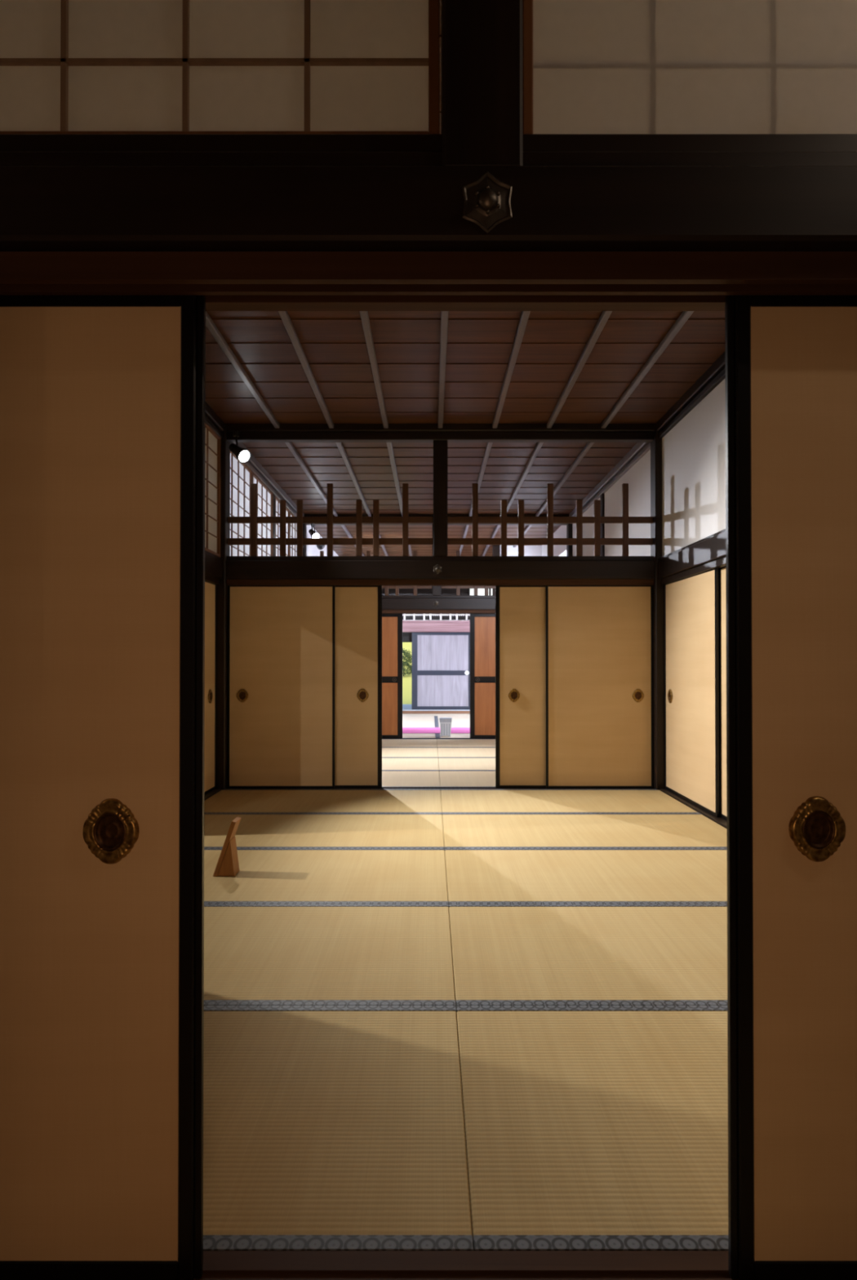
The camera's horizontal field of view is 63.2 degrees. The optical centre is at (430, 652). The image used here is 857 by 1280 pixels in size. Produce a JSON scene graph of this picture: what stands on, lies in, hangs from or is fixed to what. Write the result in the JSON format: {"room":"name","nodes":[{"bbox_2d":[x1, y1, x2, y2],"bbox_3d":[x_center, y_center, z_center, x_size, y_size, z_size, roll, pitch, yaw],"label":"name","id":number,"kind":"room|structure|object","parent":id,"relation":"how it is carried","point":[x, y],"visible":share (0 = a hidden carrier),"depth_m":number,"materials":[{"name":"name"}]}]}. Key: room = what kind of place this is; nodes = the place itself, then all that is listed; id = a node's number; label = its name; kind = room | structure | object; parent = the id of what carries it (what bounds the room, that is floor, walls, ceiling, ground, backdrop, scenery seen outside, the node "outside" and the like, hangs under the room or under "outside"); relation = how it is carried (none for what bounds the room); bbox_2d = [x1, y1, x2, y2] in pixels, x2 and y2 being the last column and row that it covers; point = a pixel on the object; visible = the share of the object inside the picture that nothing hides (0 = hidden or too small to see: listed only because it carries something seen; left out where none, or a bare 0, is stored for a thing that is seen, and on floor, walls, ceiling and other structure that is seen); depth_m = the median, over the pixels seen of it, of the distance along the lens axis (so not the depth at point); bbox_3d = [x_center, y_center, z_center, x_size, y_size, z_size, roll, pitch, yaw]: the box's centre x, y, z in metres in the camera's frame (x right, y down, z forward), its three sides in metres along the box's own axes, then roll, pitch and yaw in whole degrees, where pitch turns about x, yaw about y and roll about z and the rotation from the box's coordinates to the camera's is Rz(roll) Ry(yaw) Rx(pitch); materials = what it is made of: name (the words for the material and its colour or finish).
{"room":"traditional dwelling","nodes":[
{"label":"traditional dwelling","id":0,"kind":"room"},
{"bbox_2d":[306,524,338,555],"bbox_3d":[-1.900,-0.348,12.213,0.120,3.190,4.380,0,-1,0],"label":"wall","id":1,"kind":"structure","parent":0,"point":[312,550],"depth_m":10.94,"materials":[{"name":"white paint"}]},
{"bbox_2d":[289,511,297,555],"bbox_3d":[-1.844,-1.318,9.466,0.028,1.040,0.853,0,-1,0],"label":"window","id":2,"kind":"structure","parent":1,"relation":"in","point":[293,526],"depth_m":9.37,"materials":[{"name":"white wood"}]},
{"bbox_2d":[302,515,306,555],"bbox_3d":[-1.865,-0.368,9.954,0.150,3.190,0.140,0,-1,0],"label":"trim","id":3,"kind":"structure","parent":1,"relation":"attached to","point":[304,526],"depth_m":9.90,"materials":[{"name":"brown wood"}]},
{"bbox_2d":[382,588,467,595],"bbox_3d":[0.100,-0.390,16.514,8.200,3.232,0.100,0,-1,0],"label":"wall","id":4,"kind":"structure","parent":0,"point":[391,591],"depth_m":16.47,"materials":[{"name":"brown wood"}]},
{"bbox_2d":[402,615,470,642],"bbox_3d":[0.100,-0.606,16.531,8.200,0.720,0.150,0,-1,0],"label":"trim","id":5,"kind":"structure","parent":4,"relation":"attached to","point":[406,636],"depth_m":16.46,"materials":[{"name":"brown wood"}]},
{"bbox_2d":[467,588,492,595],"bbox_3d":[1.900,-1.486,16.495,2.040,1.040,0.042,0,-1,0],"label":"window","id":6,"kind":"structure","parent":4,"relation":"in","point":[470,591],"depth_m":16.51,"materials":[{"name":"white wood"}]},
{"bbox_2d":[402,713,470,715],"bbox_3d":[0.083,1.276,12.199,4.005,0.060,4.380,0,-1,0],"label":"floor","id":7,"kind":"structure","parent":0,"point":[403,714],"depth_m":14.16,"materials":[{"name":"brown wood"}]},
{"bbox_2d":[402,727,470,733],"bbox_3d":[0.083,1.231,11.025,3.505,0.006,0.870,0,-1,0],"label":"runner rug","id":8,"kind":"object","parent":7,"relation":"on","point":[405,730],"visible":0.16,"depth_m":11.01,"materials":[{"name":"pink fabric"}]},
{"bbox_2d":[312,524,561,555],"bbox_3d":[0.083,-1.937,12.218,3.925,0.056,4.422,0,-1,0],"label":"ceiling","id":9,"kind":"structure","parent":0,"point":[339,531],"depth_m":11.42,"materials":[{"name":"brown wood"}]},
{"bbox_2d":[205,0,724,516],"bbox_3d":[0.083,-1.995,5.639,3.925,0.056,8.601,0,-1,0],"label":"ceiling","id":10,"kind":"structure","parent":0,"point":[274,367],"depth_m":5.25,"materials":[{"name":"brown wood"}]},
{"bbox_2d":[205,402,224,438],"bbox_3d":[-1.885,-1.968,3.708,0.170,0.160,4.720,0,-1,0],"label":"trim","id":11,"kind":"structure","parent":10,"relation":"attached to","point":[213,420],"depth_m":5.82,"materials":[{"name":"brown wood"}]},
{"bbox_2d":[500,545,542,555],"bbox_3d":[1.627,-1.345,12.622,0.755,1.190,0.060,0,-1,0],"label":"wall","id":12,"kind":"structure","parent":0,"point":[529,550],"depth_m":12.60,"materials":[{"name":"white paint"}]},
{"bbox_2d":[492,545,500,595],"bbox_3d":[1.185,-1.345,12.627,0.130,1.190,0.130,0,-1,0],"label":"trim","id":13,"kind":"structure","parent":12,"relation":"attached to","point":[495,548],"depth_m":12.57,"materials":[{"name":"brown wood"}]},
{"bbox_2d":[542,378,725,556],"bbox_3d":[2.065,-0.386,7.879,0.120,3.190,13.249,0,-1,0],"label":"wall","id":14,"kind":"structure","parent":0,"point":[694,450],"depth_m":5.59,"materials":[{"name":"white paint"}]},
{"bbox_2d":[0,0,439,133],"bbox_3d":[-0.457,-1.419,1.298,0.946,0.940,0.028,0,-1,0],"label":"window","id":15,"kind":"structure","parent":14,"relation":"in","point":[67,66],"depth_m":1.30,"materials":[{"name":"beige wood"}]},
{"bbox_2d":[228,431,250,463],"bbox_3d":[-1.653,-1.778,6.007,0.213,0.299,0.125,0,-1,37],"label":"spotlight","id":16,"kind":"object","parent":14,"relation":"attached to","point":[242,455],"visible":1,"depth_m":5.97,"materials":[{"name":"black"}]},
{"bbox_2d":[0,251,856,311],"bbox_3d":[0.083,-0.686,1.290,3.845,0.050,0.112,0,-1,0],"label":"trim","id":17,"kind":"structure","parent":14,"relation":"attached to","point":[228,281],"depth_m":1.23,"materials":[{"name":"brown wood"}]},
{"bbox_2d":[0,151,856,251],"bbox_3d":[0.083,-0.803,1.285,3.865,0.171,0.154,0,-1,0],"label":"lintel beam","id":18,"kind":"structure","parent":14,"relation":"attached to","point":[51,201],"depth_m":1.21,"materials":[{"name":"brown wood"}]},
{"bbox_2d":[0,133,856,151],"bbox_3d":[0.083,-0.897,1.301,3.865,0.096,0.076,0,-1,0],"label":"trim","id":19,"kind":"structure","parent":14,"relation":"attached to","point":[8,142],"depth_m":1.26,"materials":[{"name":"brown wood"}]},
{"bbox_2d":[402,620,470,631],"bbox_3d":[0.083,-0.546,14.508,4.005,0.235,0.155,0,-1,0],"label":"trim","id":20,"kind":"structure","parent":14,"relation":"attached to","point":[407,625],"depth_m":14.45,"materials":[{"name":"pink wood"}]},
{"bbox_2d":[402,613,470,620],"bbox_3d":[0.083,-0.913,14.508,3.765,0.500,0.038,0,-1,0],"label":"transom","id":21,"kind":"object","parent":20,"relation":"on","point":[403,615],"visible":0.3,"depth_m":14.51,"materials":[{"name":"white wood"}]},
{"bbox_2d":[402,711,470,713],"bbox_3d":[0.083,1.267,14.460,4.005,0.118,0.100,0,-1,0],"label":"trim","id":22,"kind":"structure","parent":14,"relation":"attached to","point":[403,712],"depth_m":14.41,"materials":[{"name":"brown wood"}]},
{"bbox_2d":[402,737,470,738],"bbox_3d":[0.083,1.257,9.939,3.865,0.060,0.138,0,-1,0],"label":"trim","id":23,"kind":"structure","parent":14,"relation":"attached to","point":[402,738],"depth_m":9.97,"materials":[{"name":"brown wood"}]},
{"bbox_2d":[382,613,402,738],"bbox_3d":[-0.875,0.333,9.925,0.940,1.795,0.036,0,-1,0],"label":"wooden screen","id":24,"kind":"object","parent":23,"relation":"on","point":[392,623],"visible":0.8,"depth_m":9.92,"materials":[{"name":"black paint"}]},
{"bbox_2d":[470,613,495,738],"bbox_3d":[1.027,0.333,9.925,0.940,1.795,0.036,0,-1,0],"label":"sliding door","id":25,"kind":"structure","parent":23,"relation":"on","point":[482,625],"depth_m":9.92,"materials":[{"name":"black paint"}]},
{"bbox_2d":[402,709,470,711],"bbox_3d":[0.083,1.199,14.510,4.005,0.020,0.160,0,-1,0],"label":"trim","id":26,"kind":"structure","parent":14,"relation":"attached to","point":[402,709],"depth_m":14.44,"materials":[{"name":"white wood"}]},
{"bbox_2d":[412,631,470,709],"bbox_3d":[0.252,0.381,14.508,1.300,1.615,0.039,0,-1,0],"label":"wooden screen","id":27,"kind":"object","parent":26,"relation":"on","point":[441,660],"visible":0.95,"depth_m":14.51,"materials":[{"name":"blue paint"}]},
{"bbox_2d":[304,514,568,524],"bbox_3d":[0.083,-1.928,9.967,3.845,0.190,0.130,0,-1,0],"label":"trim","id":28,"kind":"structure","parent":14,"relation":"attached to","point":[306,515],"depth_m":9.90,"materials":[{"name":"brown wood"}]},
{"bbox_2d":[382,609,495,613],"bbox_3d":[0.083,-0.583,9.957,3.845,0.050,0.116,0,-1,0],"label":"trim","id":29,"kind":"structure","parent":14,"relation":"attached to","point":[403,611],"depth_m":9.90,"materials":[{"name":"brown wood"}]},
{"bbox_2d":[382,595,495,609],"bbox_3d":[0.083,-0.712,9.957,3.865,0.203,0.148,0,-1,0],"label":"trim","id":30,"kind":"structure","parent":14,"relation":"attached to","point":[388,602],"depth_m":9.88,"materials":[{"name":"brown wood"}]},
{"bbox_2d":[320,551,432,595],"bbox_3d":[-0.884,-1.134,9.955,1.809,0.640,0.038,0,-1,0],"label":"transom","id":31,"kind":"object","parent":30,"relation":"on","point":[322,553],"visible":0.27,"depth_m":9.94,"materials":[{"name":"brown wood"}]},
{"bbox_2d":[441,551,495,595],"bbox_3d":[1.052,-1.134,9.955,1.808,0.640,0.038,0,-1,0],"label":"transom","id":32,"kind":"object","parent":30,"relation":"on","point":[458,553],"visible":0.19,"depth_m":9.94,"materials":[{"name":"brown wood"}]},
{"bbox_2d":[225,787,655,789],"bbox_3d":[0.083,1.223,6.118,3.865,0.060,0.092,0,-1,0],"label":"trim","id":33,"kind":"structure","parent":14,"relation":"attached to","point":[335,788],"depth_m":6.09,"materials":[{"name":"brown wood"}]},
{"bbox_2d":[226,585,335,788],"bbox_3d":[-1.317,0.300,6.123,0.945,1.795,0.027,0,-1,0],"label":"sliding door","id":34,"kind":"structure","parent":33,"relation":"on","point":[282,638],"depth_m":6.12,"materials":[{"name":"paper"}]},
{"bbox_2d":[334,585,382,787],"bbox_3d":[-0.912,0.300,6.152,0.958,1.795,0.028,0,-1,0],"label":"sliding door","id":35,"kind":"structure","parent":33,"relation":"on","point":[358,608],"depth_m":6.15,"materials":[{"name":"paper"}]},
{"bbox_2d":[495,585,546,787],"bbox_3d":[1.051,0.300,6.152,0.958,1.795,0.028,0,-1,0],"label":"sliding door","id":36,"kind":"structure","parent":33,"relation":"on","point":[520,610],"depth_m":6.15,"materials":[{"name":"paper"}]},
{"bbox_2d":[545,585,653,788],"bbox_3d":[1.484,0.300,6.123,0.945,1.795,0.027,0,-1,0],"label":"sliding door","id":37,"kind":"structure","parent":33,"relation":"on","point":[599,638],"depth_m":6.12,"materials":[{"name":"paper"}]},
{"bbox_2d":[226,579,653,586],"bbox_3d":[0.083,-0.617,6.138,3.845,0.050,0.076,0,-1,0],"label":"trim","id":38,"kind":"structure","parent":14,"relation":"attached to","point":[229,582],"depth_m":6.10,"materials":[{"name":"brown wood"}]},
{"bbox_2d":[226,555,654,579],"bbox_3d":[0.083,-0.745,6.135,3.865,0.203,0.102,0,-1,0],"label":"trim","id":39,"kind":"structure","parent":14,"relation":"attached to","point":[237,567],"depth_m":6.08,"materials":[{"name":"brown wood"}]},
{"bbox_2d":[227,483,433,555],"bbox_3d":[-0.884,-1.167,6.133,1.809,0.640,0.038,0,-1,0],"label":"transom","id":40,"kind":"object","parent":39,"relation":"on","point":[253,541],"visible":1,"depth_m":6.12,"materials":[{"name":"brown wood"}]},
{"bbox_2d":[447,483,653,555],"bbox_3d":[1.052,-1.167,6.133,1.808,0.640,0.038,0,-1,0],"label":"transom","id":41,"kind":"object","parent":39,"relation":"on","point":[474,541],"visible":1,"depth_m":6.12,"materials":[{"name":"brown wood"}]},
{"bbox_2d":[433,440,447,555],"bbox_3d":[0.084,-1.357,6.140,0.126,1.020,0.070,0,-1,0],"label":"trim","id":42,"kind":"structure","parent":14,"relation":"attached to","point":[440,446],"depth_m":6.11,"materials":[{"name":"brown wood"}]},
{"bbox_2d":[225,423,655,442],"bbox_3d":[0.083,-1.961,6.145,3.845,0.190,0.112,0,-1,0],"label":"trim","id":43,"kind":"structure","parent":14,"relation":"attached to","point":[248,433],"depth_m":6.10,"materials":[{"name":"brown wood"}]},
{"bbox_2d":[193,1250,738,1279],"bbox_3d":[0.083,1.181,1.278,3.865,0.060,0.124,0,-1,0],"label":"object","id":44,"kind":"structure","parent":14,"relation":"attached to","point":[217,1264],"depth_m":1.31,"materials":[{"name":"brown wood"}]},
{"bbox_2d":[0,295,205,1279],"bbox_3d":[-0.905,0.243,1.289,0.963,1.824,0.028,0,-1,0],"label":"sliding door","id":45,"kind":"structure","parent":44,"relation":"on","point":[103,397],"depth_m":1.29,"materials":[{"name":"paper"}]},
{"bbox_2d":[93,813,125,851],"bbox_3d":[-0.590,0.329,1.280,0.060,0.070,0.009,0,0,0],"label":"door handle","id":46,"kind":"object","parent":45,"relation":"on","point":[108,828],"depth_m":1.28,"materials":[{"name":"gold metal"}]},
{"bbox_2d":[724,295,856,1279],"bbox_3d":[1.034,0.243,1.289,0.963,1.824,0.028,0,-1,0],"label":"sliding door","id":47,"kind":"structure","parent":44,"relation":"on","point":[791,361],"depth_m":1.29,"materials":[{"name":"paper"}]},
{"bbox_2d":[803,810,835,848],"bbox_3d":[0.712,0.325,1.280,0.060,0.070,0.009,0,0,0],"label":"door handle","id":48,"kind":"object","parent":47,"relation":"on","point":[819,826],"depth_m":1.28,"materials":[{"name":"gold metal"}]},
{"bbox_2d":[441,0,523,165],"bbox_3d":[0.091,-1.419,1.284,0.142,1.140,0.118,0,-1,0],"label":"trim","id":49,"kind":"structure","parent":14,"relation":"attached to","point":[482,40],"depth_m":1.22,"materials":[{"name":"brown wood"}]},
{"bbox_2d":[462,171,512,232],"bbox_3d":[0.098,-0.782,1.199,0.087,0.108,0.020,0,-1,0],"label":"nail cover","id":50,"kind":"object","parent":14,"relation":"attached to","point":[487,199],"visible":1,"depth_m":1.21,"materials":[{"name":"metal"}]},
{"bbox_2d":[566,523,573,555],"bbox_3d":[2.031,-0.368,9.954,0.148,3.190,0.140,0,-1,0],"label":"trim","id":51,"kind":"structure","parent":14,"relation":"attached to","point":[570,526],"depth_m":9.90,"materials":[{"name":"brown wood"}]},
{"bbox_2d":[600,488,604,555],"bbox_3d":[2.044,-1.384,8.132,0.102,1.190,0.110,0,-1,0],"label":"trim","id":52,"kind":"structure","parent":14,"relation":"attached to","point":[602,496],"depth_m":8.08,"materials":[{"name":"brown wood"}]},
{"bbox_2d":[568,442,650,516],"bbox_3d":[2.050,-1.930,8.055,0.170,0.160,3.685,0,-1,0],"label":"trim","id":53,"kind":"structure","parent":14,"relation":"attached to","point":[639,450],"depth_m":7.43,"materials":[{"name":"brown wood"}]},
{"bbox_2d":[650,423,665,789],"bbox_3d":[2.031,-0.402,6.127,0.148,3.190,0.144,0,-1,0],"label":"trim","id":54,"kind":"structure","parent":14,"relation":"attached to","point":[656,444],"depth_m":6.06,"materials":[{"name":"brown wood"}]},
{"bbox_2d":[656,351,724,438],"bbox_3d":[2.050,-1.968,3.708,0.170,0.160,4.720,0,-1,0],"label":"trim","id":55,"kind":"structure","parent":14,"relation":"attached to","point":[714,375],"depth_m":5.24,"materials":[{"name":"brown wood"}]},
{"bbox_2d":[659,788,727,828],"bbox_3d":[2.056,1.196,3.681,0.138,0.072,4.720,0,-1,0],"label":"trim","id":56,"kind":"structure","parent":14,"relation":"attached to","point":[719,820],"depth_m":5.21,"materials":[{"name":"brown wood"}]},
{"bbox_2d":[664,568,719,817],"bbox_3d":[2.037,0.284,5.499,0.027,1.783,1.100,0,-1,0],"label":"sliding door","id":57,"kind":"structure","parent":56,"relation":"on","point":[691,612],"depth_m":5.38,"materials":[{"name":"paper"}]},
{"bbox_2d":[718,566,726,820],"bbox_3d":[2.070,0.275,4.378,0.020,1.783,1.200,0,-1,0],"label":"sliding door","id":58,"kind":"structure","parent":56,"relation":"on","point":[722,571],"depth_m":4.92,"materials":[{"name":"paper"}]},
{"bbox_2d":[522,0,856,133],"bbox_3d":[0.644,-1.419,1.314,0.946,0.940,0.028,0,-1,0],"label":"window","id":59,"kind":"structure","parent":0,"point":[589,66],"depth_m":1.31,"materials":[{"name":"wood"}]},
{"bbox_3d":[2.185,-0.427,3.164,0.100,3.390,13.720,0,-1,0],"label":"wall","id":60,"kind":"structure","parent":0,"visible":0},
{"bbox_2d":[658,528,725,578],"bbox_3d":[2.058,-0.756,3.698,0.154,0.187,4.720,0,-1,0],"label":"trim","id":61,"kind":"structure","parent":60,"relation":"attached to","point":[712,548],"depth_m":5.24,"materials":[{"name":"brown wood"}]},
{"bbox_2d":[661,556,725,584],"bbox_3d":[2.065,-0.638,3.697,0.120,0.050,4.720,0,-1,0],"label":"trim","id":62,"kind":"structure","parent":60,"relation":"attached to","point":[721,562],"depth_m":5.27,"materials":[{"name":"brown wood"}]},
{"bbox_3d":[-1.100,1.272,4.689,10.600,0.058,19.400,0,-1,0],"label":"floor","id":63,"kind":"structure","parent":0,"visible":0},
{"bbox_2d":[204,788,221,800],"bbox_3d":[-1.891,1.196,3.681,0.138,0.072,4.720,0,-1,0],"label":"trim","id":64,"kind":"structure","parent":63,"relation":"on","point":[212,793],"depth_m":5.83,"materials":[{"name":"brown wood"}]},
{"bbox_2d":[204,580,216,795],"bbox_3d":[-1.871,0.284,5.449,0.027,1.783,1.200,0,-1,0],"label":"sliding door","id":65,"kind":"structure","parent":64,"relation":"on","point":[210,751],"depth_m":5.89,"materials":[{"name":"paper"}]},
{"bbox_3d":[-1.905,0.280,5.028,0.020,1.783,1.200,0,-1,0],"label":"screen","id":66,"kind":"object","parent":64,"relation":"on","visible":0},
{"bbox_2d":[204,573,219,584],"bbox_3d":[-1.900,-0.638,3.697,0.120,0.050,4.720,0,-1,0],"label":"trim","id":67,"kind":"structure","parent":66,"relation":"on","point":[208,578],"depth_m":5.84,"materials":[{"name":"brown wood"}]},
{"bbox_2d":[204,550,222,578],"bbox_3d":[-1.893,-0.756,3.698,0.154,0.187,4.720,0,-1,0],"label":"trim","id":68,"kind":"structure","parent":67,"relation":"on","point":[213,563],"depth_m":5.81,"materials":[{"name":"brown wood"}]},
{"bbox_2d":[204,422,221,557],"bbox_3d":[-1.844,-1.353,5.473,0.028,1.040,1.180,0,-1,0],"label":"window","id":69,"kind":"structure","parent":68,"relation":"attached to","point":[213,442],"depth_m":5.90,"materials":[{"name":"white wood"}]},
{"bbox_2d":[204,789,442,813],"bbox_3d":[-0.869,1.218,5.598,1.902,0.062,0.946,0,-1,0],"label":"mat","id":70,"kind":"object","parent":63,"relation":"on","point":[225,801],"visible":0.73,"depth_m":5.57,"materials":[{"name":"beige wicker"}]},
{"bbox_2d":[204,813,444,848],"bbox_3d":[-0.869,1.210,4.652,1.902,0.062,0.946,0,-1,0],"label":"mat","id":71,"kind":"object","parent":63,"relation":"on","point":[255,830],"visible":0.52,"depth_m":4.64,"materials":[{"name":"beige wicker"}]},
{"bbox_2d":[204,848,448,903],"bbox_3d":[-0.869,1.202,3.706,1.902,0.062,0.946,0,-1,0],"label":"mat","id":72,"kind":"object","parent":63,"relation":"on","point":[264,875],"visible":0.5,"depth_m":3.62,"materials":[{"name":"beige wicker"}]},
{"bbox_2d":[213,817,240,876],"bbox_3d":[-1.081,1.026,3.691,0.119,0.288,0.105,0,-1,0],"label":"wooden stand","id":73,"kind":"object","parent":72,"relation":"on","point":[228,864],"visible":1,"depth_m":3.64,"materials":[{"name":"brown wood"}]},
{"bbox_2d":[204,903,456,1005],"bbox_3d":[-0.869,1.193,2.760,1.902,0.062,0.946,0,-1,0],"label":"mat","id":74,"kind":"object","parent":63,"relation":"on","point":[255,953],"visible":0.57,"depth_m":2.69,"materials":[{"name":"beige wicker"}]},
{"bbox_2d":[203,1004,473,1250],"bbox_3d":[-0.869,1.185,1.814,1.902,0.062,0.946,0,-1,0],"label":"mat","id":75,"kind":"object","parent":63,"relation":"on","point":[326,1127],"visible":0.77,"depth_m":1.68,"materials":[{"name":"beige wicker"}]},
{"bbox_2d":[382,738,437,746],"bbox_3d":[-0.869,1.251,9.406,1.902,0.062,0.926,0,-1,0],"label":"mat","id":76,"kind":"object","parent":63,"relation":"on","point":[385,742],"visible":0.34,"depth_m":9.38,"materials":[{"name":"beige wicker"}]},
{"bbox_2d":[382,746,438,757],"bbox_3d":[-0.869,1.243,8.480,1.902,0.062,0.926,0,-1,0],"label":"mat","id":77,"kind":"object","parent":63,"relation":"on","point":[387,752],"visible":0.36,"depth_m":8.48,"materials":[{"name":"beige wicker"}]},
{"bbox_2d":[382,757,439,770],"bbox_3d":[-0.869,1.235,7.554,1.902,0.062,0.926,0,-1,0],"label":"mat","id":78,"kind":"object","parent":63,"relation":"on","point":[388,763],"visible":0.36,"depth_m":7.50,"materials":[{"name":"beige wicker"}]},
{"bbox_2d":[382,770,439,787],"bbox_3d":[-0.869,1.227,6.628,1.902,0.062,0.926,0,-1,0],"label":"mat","id":79,"kind":"object","parent":63,"relation":"on","point":[390,779],"visible":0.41,"depth_m":6.58,"materials":[{"name":"beige wicker"}]},
{"bbox_2d":[402,715,436,724],"bbox_3d":[-0.375,1.282,12.879,0.949,0.062,1.899,0,-1,0],"label":"mat","id":80,"kind":"object","parent":63,"relation":"on","point":[406,720],"visible":0.48,"depth_m":12.85,"materials":[{"name":"grey fabric"}]},
{"bbox_2d":[402,724,437,737],"bbox_3d":[-0.375,1.265,10.979,0.949,0.062,1.899,0,-1,0],"label":"mat","id":81,"kind":"object","parent":63,"relation":"on","point":[404,735],"visible":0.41,"depth_m":10.49,"materials":[{"name":"grey fabric"}]},
{"bbox_2d":[435,715,470,724],"bbox_3d":[0.575,1.282,12.879,0.949,0.062,1.899,0,-1,0],"label":"mat","id":82,"kind":"object","parent":63,"relation":"on","point":[456,720],"visible":0.44,"depth_m":13.02,"materials":[{"name":"grey fabric"}]},
{"bbox_2d":[436,724,470,737],"bbox_3d":[0.575,1.265,10.979,0.949,0.062,1.899,0,-1,0],"label":"mat","id":83,"kind":"object","parent":63,"relation":"on","point":[452,735],"visible":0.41,"depth_m":10.38,"materials":[{"name":"grey fabric"}]},
{"bbox_2d":[439,717,452,736],"bbox_3d":[0.215,1.093,10.211,0.184,0.268,0.128,0,-1,0],"label":"trash can","id":84,"kind":"object","parent":83,"relation":"on","point":[445,722],"visible":1,"depth_m":10.15,"materials":[{"name":"white plastic"}]},
{"bbox_2d":[436,738,495,746],"bbox_3d":[1.034,1.251,9.406,1.901,0.062,0.926,0,-1,0],"label":"mat","id":85,"kind":"object","parent":63,"relation":"on","point":[440,742],"visible":0.38,"depth_m":9.47,"materials":[{"name":"beige wicker"}]},
{"bbox_2d":[437,746,495,757],"bbox_3d":[1.034,1.243,8.480,1.901,0.062,0.926,0,-1,0],"label":"mat","id":86,"kind":"object","parent":63,"relation":"on","point":[442,752],"visible":0.36,"depth_m":8.48,"materials":[{"name":"beige wicker"}]},
{"bbox_2d":[438,757,495,770],"bbox_3d":[1.034,1.235,7.554,1.901,0.062,0.926,0,-1,0],"label":"mat","id":87,"kind":"object","parent":63,"relation":"on","point":[444,763],"visible":0.34,"depth_m":7.55,"materials":[{"name":"beige wicker"}]},
{"bbox_2d":[439,770,495,787],"bbox_3d":[1.034,1.227,6.628,1.901,0.062,0.926,0,-1,0],"label":"mat","id":88,"kind":"object","parent":63,"relation":"on","point":[448,779],"visible":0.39,"depth_m":6.58,"materials":[{"name":"beige wicker"}]},
{"bbox_2d":[440,789,699,813],"bbox_3d":[1.034,1.218,5.598,1.901,0.062,0.946,0,-1,0],"label":"mat","id":89,"kind":"object","parent":63,"relation":"on","point":[453,801],"visible":0.85,"depth_m":5.57,"materials":[{"name":"beige wicker"}]},
{"bbox_2d":[442,813,727,848],"bbox_3d":[1.034,1.210,4.652,1.901,0.062,0.946,0,-1,0],"label":"mat","id":90,"kind":"object","parent":63,"relation":"on","point":[460,830],"visible":0.71,"depth_m":4.59,"materials":[{"name":"beige wicker"}]},
{"bbox_2d":[444,848,727,903],"bbox_3d":[1.034,1.202,3.706,1.901,0.062,0.946,0,-1,0],"label":"mat","id":91,"kind":"object","parent":63,"relation":"on","point":[473,875],"visible":0.57,"depth_m":3.66,"materials":[{"name":"beige wicker"}]},
{"bbox_2d":[448,903,727,1004],"bbox_3d":[1.034,1.193,2.760,1.901,0.062,0.946,0,-1,0],"label":"mat","id":92,"kind":"object","parent":63,"relation":"on","point":[503,953],"visible":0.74,"depth_m":2.69,"materials":[{"name":"beige wicker"}]},
{"bbox_2d":[456,1004,728,1250],"bbox_3d":[1.034,1.185,1.814,1.901,0.062,0.946,0,-1,0],"label":"mat","id":93,"kind":"object","parent":63,"relation":"on","point":[588,1127],"visible":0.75,"depth_m":1.71,"materials":[{"name":"beige wicker"}]},
{"label":"outside","id":94,"kind":"structure","parent":0,"visible":0},
{"bbox_2d":[402,642,412,704],"bbox_3d":[0.000,0.304,29.698,32.000,2.516,26.000,0,-1,0],"label":"lawn","id":95,"kind":"structure","parent":94,"point":[406,679],"depth_m":22.13,"materials":[{"name":"green plant"}]},
{"bbox_2d":[402,661,412,676],"bbox_3d":[-0.920,0.623,23.496,0.755,0.704,0.748,0,-1,0],"label":"shrub","id":96,"kind":"object","parent":95,"relation":"on","point":[404,663],"visible":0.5,"depth_m":23.30,"materials":[{"name":"green plant"}]},
{"bbox_3d":[-4.120,-0.396,6.164,4.360,3.300,0.080,0,-1,0],"label":"wall","id":97,"kind":"structure","parent":0,"visible":0},
{"bbox_2d":[216,423,230,789],"bbox_3d":[-1.865,-0.402,6.127,0.150,3.190,0.144,0,-1,0],"label":"trim","id":98,"kind":"structure","parent":97,"relation":"attached to","point":[221,588],"depth_m":6.06,"materials":[{"name":"brown wood"}]},
{"bbox_2d":[230,442,304,516],"bbox_3d":[-1.885,-1.930,8.055,0.170,0.160,3.685,0,-1,0],"label":"trim","id":99,"kind":"structure","parent":97,"relation":"attached to","point":[252,464],"depth_m":7.77,"materials":[{"name":"brown wood"}]},
{"bbox_3d":[-1.900,-0.600,8.043,0.120,0.050,3.685,0,-1,0],"label":"trim","id":100,"kind":"structure","parent":0,"visible":0},
{"bbox_3d":[-1.893,-0.718,8.044,0.154,0.187,3.685,0,-1,0],"label":"trim","id":101,"kind":"structure","parent":100,"relation":"on","visible":0},
{"bbox_2d":[230,450,253,555],"bbox_3d":[-1.844,-1.343,6.674,0.028,1.040,0.936,0,-1,0],"label":"window","id":102,"kind":"structure","parent":101,"relation":"on","point":[241,476],"depth_m":6.73,"materials":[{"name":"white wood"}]},
{"bbox_2d":[253,472,273,555],"bbox_3d":[-1.844,-1.335,7.610,0.028,1.040,0.936,0,-1,0],"label":"window","id":103,"kind":"structure","parent":101,"relation":"attached to","point":[264,495],"depth_m":7.72,"materials":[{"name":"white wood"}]},
{"bbox_2d":[275,496,289,555],"bbox_3d":[-1.844,-1.326,8.612,0.028,1.040,0.853,0,-1,0],"label":"window","id":104,"kind":"structure","parent":101,"relation":"attached to","point":[277,500],"depth_m":8.42,"materials":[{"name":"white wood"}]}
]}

